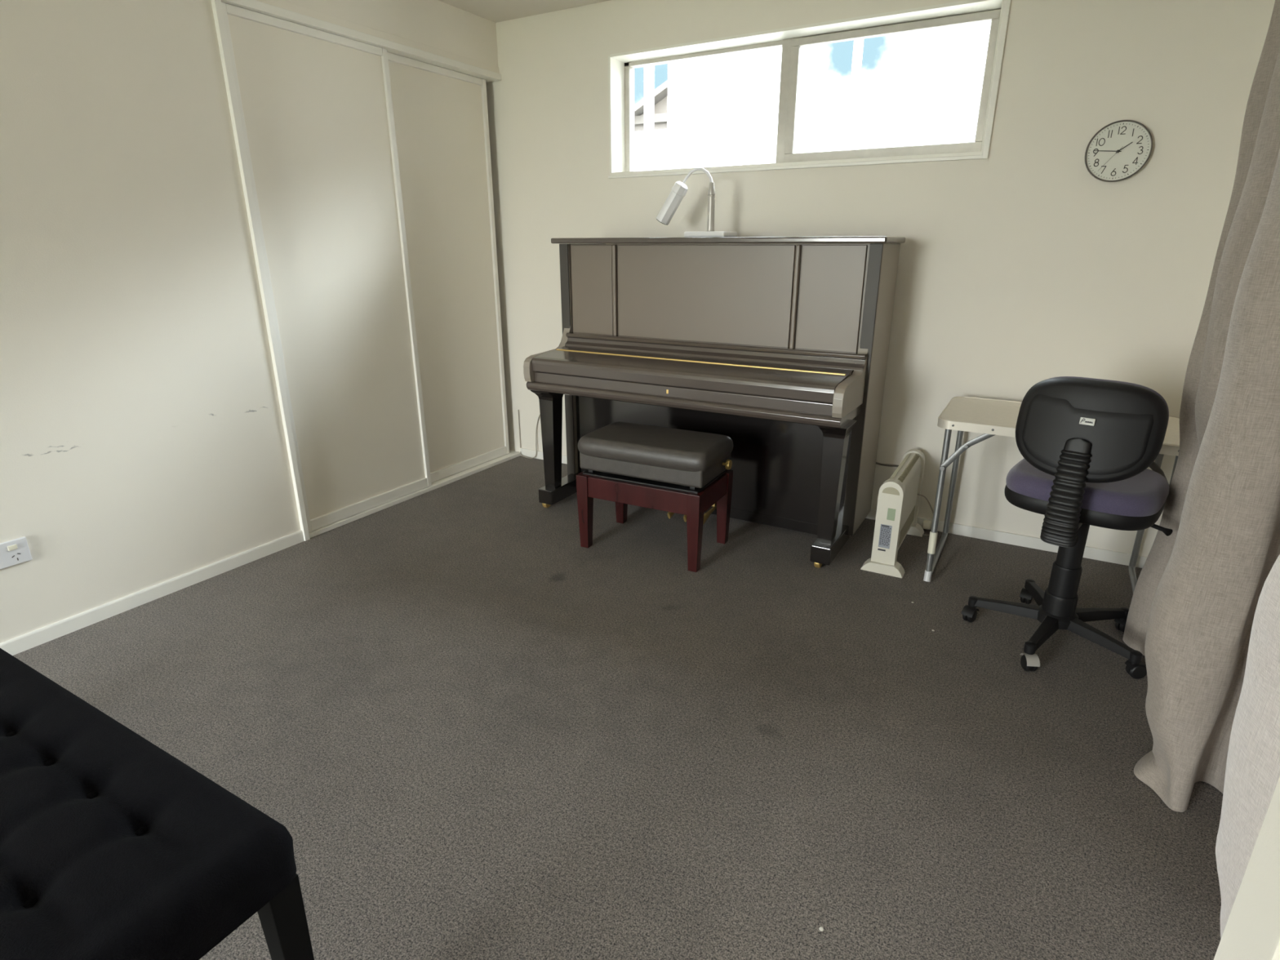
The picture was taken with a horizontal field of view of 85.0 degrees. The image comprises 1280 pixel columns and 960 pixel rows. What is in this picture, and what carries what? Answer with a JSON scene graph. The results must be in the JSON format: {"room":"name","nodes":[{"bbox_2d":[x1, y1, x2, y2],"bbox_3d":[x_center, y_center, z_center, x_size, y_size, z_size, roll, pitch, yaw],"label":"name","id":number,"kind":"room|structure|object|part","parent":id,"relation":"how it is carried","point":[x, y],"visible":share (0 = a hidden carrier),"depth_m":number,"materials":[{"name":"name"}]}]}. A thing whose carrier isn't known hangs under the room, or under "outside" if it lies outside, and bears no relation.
{"room":"music room","nodes":[
{"label":"music room","id":0,"kind":"room"},
{"bbox_2d":[0,0,497,643],"bbox_3d":[-2.820,-0.378,1.392,0.720,2.400,7.240,10,21,28],"label":"wall","id":1,"kind":"structure","parent":0,"point":[143,444],"depth_m":2.44,"materials":[{"name":"paint"}]},
{"bbox_2d":[0,536,31,569],"bbox_3d":[-2.055,0.248,2.233,0.013,0.084,0.165,10,21,28],"label":"power outlet","id":2,"kind":"object","parent":1,"relation":"attached to","point":[16,551],"visible":1,"depth_m":2.27,"materials":[{"name":"white plastic"}]},
{"bbox_2d":[7,544,17,551],"bbox_3d":[-2.031,0.219,2.259,0.005,0.016,0.024,10,21,28],"label":"rocker switch","id":3,"kind":"object","parent":2,"relation":"attached to","point":[10,547],"depth_m":2.26,"materials":[{"name":"beige plastic"}]},
{"bbox_2d":[0,529,304,655],"bbox_3d":[-2.892,1.010,0.953,0.012,0.052,5.434,10,21,28],"label":"baseboard","id":4,"kind":"structure","parent":1,"relation":"attached to","point":[15,646],"depth_m":2.62,"materials":[{"name":"white wood"}]},
{"bbox_2d":[211,0,310,541],"bbox_3d":[-1.574,-0.756,2.879,0.120,2.160,0.026,10,21,28],"label":"trim","id":5,"kind":"structure","parent":1,"relation":"attached to","point":[216,4],"depth_m":2.79,"materials":[{"name":"white wood"}]},
{"bbox_2d":[221,1,431,532],"bbox_3d":[-1.354,-0.860,3.203,0.030,2.102,0.774,10,21,28],"label":"door","id":6,"kind":"structure","parent":1,"relation":"in","point":[316,110],"depth_m":3.14,"materials":[{"name":"white paint"}]},
{"bbox_2d":[221,0,501,82],"bbox_3d":[-1.185,-1.979,3.181,0.120,0.031,1.538,10,21,28],"label":"trim","id":7,"kind":"structure","parent":1,"relation":"attached to","point":[396,48],"depth_m":3.06,"materials":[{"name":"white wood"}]},
{"bbox_2d":[309,450,520,537],"bbox_3d":[-1.189,0.038,3.867,0.108,0.022,1.538,10,21,28],"label":"trim","id":8,"kind":"structure","parent":1,"relation":"attached to","point":[445,481],"depth_m":3.81,"materials":[{"name":"white wood"}]},
{"bbox_2d":[387,52,509,482],"bbox_3d":[-1.026,-1.065,3.808,0.030,2.102,0.738,10,21,28],"label":"door","id":9,"kind":"structure","parent":1,"relation":"in","point":[441,114],"depth_m":3.79,"materials":[{"name":"white paint"}]},
{"bbox_2d":[438,0,609,22],"bbox_3d":[-1.321,-1.296,0.172,4.340,0.120,7.240,10,21,28],"label":"ceiling","id":10,"kind":"structure","parent":0,"point":[495,11],"depth_m":3.46,"materials":[{"name":"beige paint"}]},
{"bbox_2d":[1122,0,1279,939],"bbox_3d":[1.295,-0.348,1.294,0.274,2.391,1.966,10,21,28],"label":"curtain","id":11,"kind":"object","parent":10,"relation":"hanging from","point":[1203,615],"visible":0.95,"depth_m":1.53,"materials":[{"name":"fabric"}]},
{"bbox_2d":[13,455,1222,959],"bbox_3d":[-1.314,1.078,0.985,4.340,0.100,7.220,10,21,28],"label":"floor","id":12,"kind":"structure","parent":0,"point":[475,730],"depth_m":1.90,"materials":[{"name":"grey carpet"}]},
{"bbox_2d":[0,648,314,959],"bbox_3d":[-1.307,0.708,1.148,1.480,0.498,0.700,10,21,28],"label":"ottoman bench","id":13,"kind":"object","parent":12,"relation":"on","point":[113,846],"visible":1,"depth_m":0.99,"materials":[{"name":"black fabric"}]},
{"bbox_3d":[-0.538,0.777,1.090,0.048,0.402,0.048,10,21,28],"label":"leg","id":14,"kind":"part","parent":13,"relation":"part of","materials":[{"name":"black wood"}]},
{"bbox_2d":[576,422,733,572],"bbox_3d":[0.074,0.051,3.071,0.629,0.505,0.402,10,21,28],"label":"piano bench","id":15,"kind":"object","parent":12,"relation":"on","point":[686,473],"visible":1,"depth_m":2.91,"materials":[{"name":"brown wood"}]},
{"bbox_3d":[-0.240,0.136,3.080,0.058,0.340,0.058,10,21,28],"label":"leg","id":16,"kind":"part","parent":15,"relation":"part of","materials":[{"name":"brown wood"}]},
{"bbox_3d":[-0.089,0.043,3.352,0.058,0.340,0.058,10,21,28],"label":"leg","id":17,"kind":"part","parent":15,"relation":"part of","materials":[{"name":"brown wood"}]},
{"bbox_3d":[-0.012,0.062,2.920,0.472,0.092,0.024,9,21,26],"label":"rail","id":18,"kind":"part","parent":15,"relation":"part of","materials":[{"name":"brown wood"}]},
{"bbox_3d":[0.067,-0.092,3.027,0.587,0.085,0.351,10,21,28],"label":"seat","id":19,"kind":"part","parent":15,"relation":"part of","materials":[{"name":"black leather"}]},
{"bbox_2d":[577,422,733,471],"bbox_3d":[0.067,-0.148,3.008,0.612,0.087,0.372,10,21,28],"label":"cushion","id":20,"kind":"object","parent":15,"relation":"on","point":[643,447],"depth_m":2.91,"materials":[{"name":"black leather"}]},
{"bbox_3d":[0.224,0.213,2.850,0.058,0.340,0.058,10,21,28],"label":"leg","id":21,"kind":"part","parent":15,"relation":"part of","materials":[{"name":"brown wood"}]},
{"bbox_3d":[0.308,0.054,2.943,0.024,0.092,0.272,9,21,26],"label":"rail","id":22,"kind":"part","parent":15,"relation":"part of","materials":[{"name":"brown wood"}]},
{"bbox_3d":[0.375,0.121,3.122,0.058,0.340,0.058,10,21,28],"label":"leg","id":23,"kind":"part","parent":15,"relation":"part of","materials":[{"name":"brown wood"}]},
{"bbox_3d":[0.366,-0.066,2.942,0.039,0.043,0.044,10,21,28],"label":"knob","id":24,"kind":"part","parent":15,"relation":"part of","materials":[{"name":"gold metal"}]},
{"bbox_2d":[523,235,905,568],"bbox_3d":[0.276,-0.440,3.262,1.577,1.312,0.691,10,21,28],"label":"upright piano","id":25,"kind":"object","parent":12,"relation":"on","point":[780,351],"visible":0.91,"depth_m":3.09,"materials":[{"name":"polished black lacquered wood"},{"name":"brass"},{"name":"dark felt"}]},
{"bbox_3d":[-0.447,-0.208,3.499,0.113,0.512,0.157,10,21,28],"label":"leg","id":26,"kind":"part","parent":25,"relation":"part of","materials":[{"name":"black wood"}]},
{"bbox_3d":[-0.452,-0.624,3.431,0.037,0.244,0.346,10,21,28],"label":"arm","id":27,"kind":"part","parent":25,"relation":"part of","materials":[{"name":"black wood"}]},
{"bbox_3d":[-0.286,-0.623,3.753,0.052,1.226,0.342,10,21,28],"label":"panel","id":28,"kind":"part","parent":25,"relation":"part of","materials":[{"name":"black wood"}]},
{"bbox_3d":[-0.121,-0.903,3.355,0.020,0.432,0.020,10,21,28],"label":"moulding","id":29,"kind":"part","parent":25,"relation":"part of","materials":[{"name":"brown wood"}]},
{"bbox_2d":[656,167,737,237],"bbox_3d":[0.252,-1.264,3.187,0.366,0.298,0.160,10,21,28],"label":"desk lamp","id":30,"kind":"object","parent":25,"relation":"on","point":[679,189],"visible":0.98,"depth_m":3.16,"materials":[{"name":"silver metal"}]},
{"bbox_3d":[0.292,-0.154,3.393,1.438,0.546,0.020,10,21,28],"label":"panel","id":31,"kind":"part","parent":25,"relation":"part of","materials":[{"name":"black wood"}]},
{"bbox_2d":[564,332,866,370],"bbox_3d":[0.276,-0.595,3.177,1.470,0.062,0.066,10,21,28],"label":"shelf","id":32,"kind":"object","parent":25,"relation":"attached to","point":[812,356],"depth_m":3.11,"materials":[{"name":"brown wood"}]},
{"bbox_3d":[0.283,-0.830,3.150,1.434,0.444,0.030,10,21,28],"label":"panel","id":33,"kind":"part","parent":25,"relation":"part of","materials":[{"name":"brown wood"}]},
{"bbox_3d":[0.347,-1.089,3.174,1.577,0.025,0.393,10,21,28],"label":"lid","id":34,"kind":"part","parent":25,"relation":"part of","materials":[{"name":"brown wood"}]},
{"bbox_3d":[0.356,0.093,3.595,1.438,0.050,0.281,10,21,28],"label":"rail","id":35,"kind":"part","parent":25,"relation":"part of","materials":[{"name":"black wood"}]},
{"bbox_3d":[0.652,-0.762,2.934,0.020,0.432,0.020,10,21,28],"label":"moulding","id":36,"kind":"part","parent":25,"relation":"part of","materials":[{"name":"brown wood"}]},
{"bbox_3d":[0.779,0.017,2.833,0.113,0.512,0.157,10,21,28],"label":"leg","id":37,"kind":"part","parent":25,"relation":"part of","materials":[{"name":"black wood"}]},
{"bbox_3d":[0.826,-0.390,2.736,0.038,0.244,0.346,10,21,28],"label":"arm","id":38,"kind":"part","parent":25,"relation":"part of","materials":[{"name":"black wood"}]},
{"bbox_3d":[1.007,-0.387,3.050,0.052,1.226,0.342,10,21,28],"label":"panel","id":39,"kind":"part","parent":25,"relation":"part of","materials":[{"name":"black wood"}]},
{"bbox_2d":[860,448,933,577],"bbox_3d":[1.158,0.120,3.034,0.216,0.396,0.592,10,21,28],"label":"heater","id":40,"kind":"object","parent":12,"relation":"on","point":[899,496],"visible":0.96,"depth_m":2.85,"materials":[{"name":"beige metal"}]},
{"bbox_2d":[877,524,891,551],"bbox_3d":[0.992,0.236,2.829,0.042,0.112,0.003,10,21,28],"label":"print","id":41,"kind":"object","parent":40,"relation":"attached to","point":[884,531],"depth_m":2.83,"materials":[{"name":"grey"}]},
{"bbox_2d":[888,453,911,479],"bbox_3d":[1.113,-0.058,2.985,0.021,0.017,0.417,10,21,28],"label":"grille","id":42,"kind":"object","parent":40,"relation":"attached to","point":[906,461],"depth_m":2.96,"materials":[{"name":"beige"}]},
{"bbox_2d":[897,506,915,547],"bbox_3d":[1.160,0.207,3.045,0.002,0.075,0.411,10,21,28],"label":"grille","id":43,"kind":"object","parent":40,"relation":"attached to","point":[908,521],"depth_m":3.05,"materials":[{"name":"beige"}]},
{"bbox_2d":[897,453,919,482],"bbox_3d":[1.144,-0.052,2.968,0.021,0.017,0.417,10,21,28],"label":"grille","id":44,"kind":"object","parent":40,"relation":"attached to","point":[910,464],"depth_m":2.97,"materials":[{"name":"beige"}]},
{"bbox_3d":[1.318,0.160,3.215,0.097,0.202,0.040,10,21,28],"label":"power cord","id":45,"kind":"part","parent":40,"relation":"part of","materials":[{"name":"beige plastic"}]},
{"bbox_2d":[923,396,1179,593],"bbox_3d":[1.585,0.079,2.739,0.803,0.664,0.544,10,21,28],"label":"folding table","id":46,"kind":"object","parent":12,"relation":"on","point":[988,417],"visible":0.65,"depth_m":2.71,"materials":[{"name":"grey laminate"}]},
{"bbox_3d":[1.277,0.034,2.916,0.031,0.635,0.535,10,21,28],"label":"leg frame","id":47,"kind":"part","parent":46,"relation":"part of","materials":[{"name":"grey metal"}]},
{"bbox_3d":[1.899,0.148,2.577,0.031,0.635,0.535,10,21,28],"label":"leg frame","id":48,"kind":"part","parent":46,"relation":"part of","materials":[{"name":"grey metal"}]},
{"bbox_2d":[960,376,1173,679],"bbox_3d":[1.398,0.117,2.229,0.576,0.919,0.571,16,24,39],"label":"office chair","id":49,"kind":"object","parent":12,"relation":"on","point":[1087,446],"visible":1,"depth_m":2.03,"materials":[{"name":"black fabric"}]},
{"bbox_2d":[960,604,978,617],"bbox_3d":[1.182,0.466,2.497,0.056,0.024,0.039,-16,25,-39],"label":"hood","id":50,"kind":"object","parent":49,"relation":"attached to","point":[968,611],"depth_m":2.49,"materials":[{"name":"black plastic"}]},
{"bbox_2d":[1019,587,1031,599],"bbox_3d":[1.456,0.423,2.622,0.041,0.024,0.057,16,24,39],"label":"hood","id":51,"kind":"object","parent":49,"relation":"attached to","point":[1024,594],"depth_m":2.61,"materials":[{"name":"black plastic"}]},
{"bbox_2d":[1020,653,1039,666],"bbox_3d":[1.234,0.564,2.208,0.039,0.024,0.056,2,19,6],"label":"hood","id":52,"kind":"object","parent":49,"relation":"attached to","point":[1028,660],"depth_m":2.19,"materials":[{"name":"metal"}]},
{"bbox_3d":[1.237,0.037,2.018,0.095,0.324,0.079,16,24,39],"label":"backrest stem","id":53,"kind":"part","parent":49,"relation":"part of","materials":[{"name":"black plastic"}]},
{"bbox_3d":[1.421,0.011,2.226,0.422,0.084,0.406,16,24,39],"label":"seat","id":54,"kind":"part","parent":49,"relation":"part of","materials":[{"name":"purple fabric"}]},
{"bbox_3d":[1.258,-0.121,1.989,0.312,0.212,0.065,16,24,39],"label":"shell panel","id":55,"kind":"part","parent":49,"relation":"part of","materials":[{"name":"black plastic"}]},
{"bbox_2d":[1113,618,1126,626],"bbox_3d":[1.689,0.487,2.433,0.056,0.024,0.039,-10,21,-27],"label":"hood","id":56,"kind":"object","parent":49,"relation":"attached to","point":[1118,622],"depth_m":2.42,"materials":[{"name":"black plastic"}]},
{"bbox_2d":[1124,660,1146,670],"bbox_3d":[1.549,0.576,2.171,0.056,0.024,0.039,1,19,4],"label":"hood","id":57,"kind":"object","parent":49,"relation":"attached to","point":[1131,664],"depth_m":2.16,"materials":[{"name":"black plastic"}]},
{"bbox_3d":[1.533,0.129,2.164,0.025,0.025,0.203,-10,21,-27],"label":"height lever","id":58,"kind":"part","parent":49,"relation":"part of","materials":[{"name":"black plastic"}]},
{"bbox_2d":[485,0,1275,556],"bbox_3d":[0.559,-1.090,3.486,4.140,2.400,0.200,10,21,28],"label":"wall","id":59,"kind":"structure","parent":0,"point":[1020,268],"depth_m":2.93,"materials":[{"name":"paint"}]},
{"bbox_2d":[608,0,1011,178],"bbox_3d":[0.657,-1.720,3.191,1.790,0.568,0.196,10,21,28],"label":"window","id":60,"kind":"structure","parent":59,"relation":"in","point":[621,66],"depth_m":3.12,"materials":[{"name":"white paint"}]},
{"bbox_3d":[1.055,-1.673,3.027,0.848,0.512,0.035,10,21,28],"label":"sash frame","id":61,"kind":"part","parent":60,"relation":"part of","materials":[{"name":"metal"}]},
{"bbox_2d":[519,447,1147,568],"bbox_3d":[0.716,0.090,3.662,3.419,0.052,0.012,10,21,28],"label":"baseboard","id":62,"kind":"structure","parent":59,"relation":"attached to","point":[1100,554],"depth_m":3.13,"materials":[{"name":"white wood"}]},
{"bbox_2d":[875,462,898,466],"bbox_3d":[1.176,-0.073,3.309,0.265,0.053,0.042,10,21,28],"label":"cord","id":63,"kind":"object","parent":59,"relation":"attached to","point":[877,463],"visible":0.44,"depth_m":3.32,"materials":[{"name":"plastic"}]},
{"bbox_2d":[1084,120,1152,182],"bbox_3d":[1.762,-1.211,2.573,0.207,0.207,0.035,10,21,28],"label":"wall clock","id":64,"kind":"object","parent":59,"relation":"attached to","point":[1120,148],"visible":1,"depth_m":2.57,"materials":[{"name":"grey plastic"}]},
{"bbox_2d":[1213,777,1279,959],"bbox_3d":[0.703,-0.036,0.372,0.377,2.400,0.100,10,21,28],"label":"wall","id":65,"kind":"structure","parent":0,"point":[1251,931],"depth_m":0.61,"materials":[{"name":"paint"}]},
{"bbox_3d":[-0.528,-0.415,4.225,0.032,0.032,0.027,10,21,28],"label":"plug","id":66,"kind":"object","parent":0,"visible":0},
{"bbox_2d":[517,409,540,458],"bbox_3d":[-0.653,-0.286,4.345,0.279,0.327,0.036,13,22,33],"label":"cord","id":67,"kind":"object","parent":66,"relation":"hanging from","point":[517,410],"visible":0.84,"depth_m":4.39,"materials":[{"name":"beige plastic"}]},
{"label":"outside","id":68,"kind":"structure","parent":0,"visible":0},
{"bbox_3d":[13.869,-7.923,28.775,80.000,0.100,61.200,10,21,28],"label":"yard","id":69,"kind":"structure","parent":68,"visible":0},
{"bbox_2d":[644,65,654,170],"bbox_3d":[0.110,-3.573,8.638,0.092,4.600,0.100,10,21,28],"label":"porch post","id":70,"kind":"object","parent":69,"relation":"on","point":[649,71],"visible":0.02,"depth_m":8.34,"materials":[{"name":"white wood"}]},
{"bbox_2d":[634,128,666,171],"bbox_3d":[-0.978,-5.873,16.370,4.600,4.000,0.100,10,21,28],"label":"fence","id":71,"kind":"object","parent":69,"relation":"on","point":[660,135],"visible":0.02,"depth_m":15.12,"materials":[{"name":"white"}]},
{"bbox_2d":[634,80,667,131],"bbox_3d":[0.281,-6.647,16.622,2.500,5.302,1.200,10,21,28],"label":"house","id":72,"kind":"structure","parent":69,"relation":"on","point":[660,93],"depth_m":15.60,"materials":[{"name":"grey"}]},
{"bbox_2d":[666,52,747,168],"bbox_3d":[0.757,-3.464,8.313,0.924,4.600,0.150,10,21,28],"label":"wall","id":73,"kind":"structure","parent":69,"relation":"on","point":[707,96],"depth_m":7.97,"materials":[{"name":"white"}]},
{"bbox_2d":[844,38,863,150],"bbox_3d":[2.217,-3.187,7.492,0.076,4.600,0.100,10,21,28],"label":"porch post","id":74,"kind":"object","parent":69,"relation":"on","point":[858,43],"visible":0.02,"depth_m":7.18,"materials":[{"name":"white"}]}
]}

